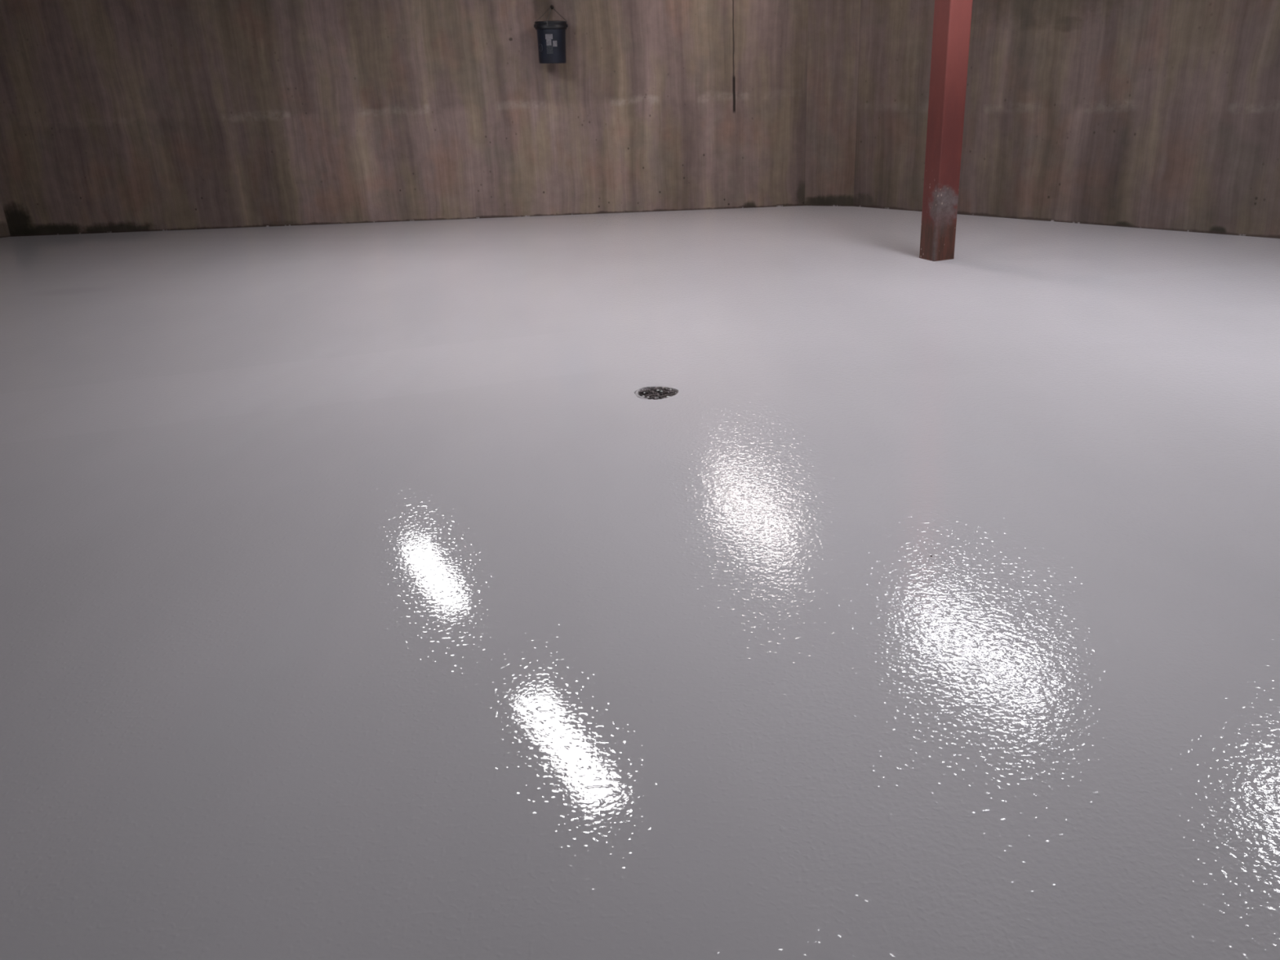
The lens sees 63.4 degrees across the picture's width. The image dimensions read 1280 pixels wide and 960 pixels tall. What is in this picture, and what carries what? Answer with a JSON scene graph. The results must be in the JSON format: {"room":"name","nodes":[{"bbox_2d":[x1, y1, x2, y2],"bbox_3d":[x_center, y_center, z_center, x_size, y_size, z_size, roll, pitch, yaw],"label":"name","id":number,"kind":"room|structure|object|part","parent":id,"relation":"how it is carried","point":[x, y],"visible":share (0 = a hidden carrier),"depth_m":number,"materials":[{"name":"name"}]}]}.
{"room":"empty basement","nodes":[
{"label":"empty basement","id":0,"kind":"room"},
{"bbox_2d":[0,197,10,237],"bbox_3d":[-7.902,-2.944,8.133,4.600,2.600,0.200,-18,27,-34],"label":"wall","id":1,"kind":"structure","parent":0,"point":[4,230],"depth_m":9.77,"materials":[{"name":"wood"}]},
{"bbox_2d":[0,0,808,236],"bbox_3d":[-2.275,-3.667,9.312,7.504,2.600,0.200,-2,22,2],"label":"wall","id":2,"kind":"structure","parent":0,"point":[117,116],"depth_m":9.33,"materials":[{"name":"wood"}]},
{"label":"wall hook","id":3,"kind":"object","parent":2,"relation":"attached to","visible":0},
{"bbox_2d":[533,7,568,63],"bbox_3d":[-0.764,-3.843,8.944,0.273,0.458,0.273,10,25,28],"label":"pail","id":4,"kind":"object","parent":3,"relation":"hanging from","point":[551,35],"visible":1,"depth_m":8.88,"materials":[{"name":"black plastic"}]},
{"bbox_3d":[-0.773,-3.690,8.878,0.055,0.066,0.007,-1,22,1],"label":"printed panel","id":5,"kind":"part","parent":4,"relation":"part of","materials":[{"name":"grey paper"}]},
{"bbox_2d":[0,205,1279,959],"bbox_3d":[-1.122,0.239,3.027,16.829,0.020,14.671,-3,22,0],"label":"floor","id":6,"kind":"structure","parent":0,"point":[361,596],"depth_m":2.75,"materials":[{"name":"grey paint"}]},
{"bbox_2d":[634,386,678,399],"bbox_3d":[0.069,-0.340,4.388,0.190,0.067,0.190,-3,22,0],"label":"floor drain","id":7,"kind":"object","parent":6,"relation":"in","point":[650,393],"visible":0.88,"depth_m":4.38,"materials":[{"name":"metal"}]},
{"bbox_2d":[919,0,972,261],"bbox_3d":[1.929,-2.686,6.433,0.165,2.600,0.165,-11,23,-19],"label":"steel post","id":8,"kind":"object","parent":6,"relation":"on","point":[952,18],"visible":1,"depth_m":6.55,"materials":[{"name":"red metal"}]},
{"bbox_2d":[804,0,860,206],"bbox_3d":[1.720,-3.754,9.098,0.453,2.600,0.200,7,24,23],"label":"wall","id":9,"kind":"structure","parent":0,"point":[833,25],"depth_m":9.16,"materials":[{"name":"wood"}]},
{"bbox_2d":[853,0,1279,238],"bbox_3d":[4.619,-2.805,6.437,0.200,2.600,7.600,-22,29,-40],"label":"wall","id":10,"kind":"structure","parent":0,"point":[1153,114],"depth_m":7.70,"materials":[{"name":"wood"}]}
]}

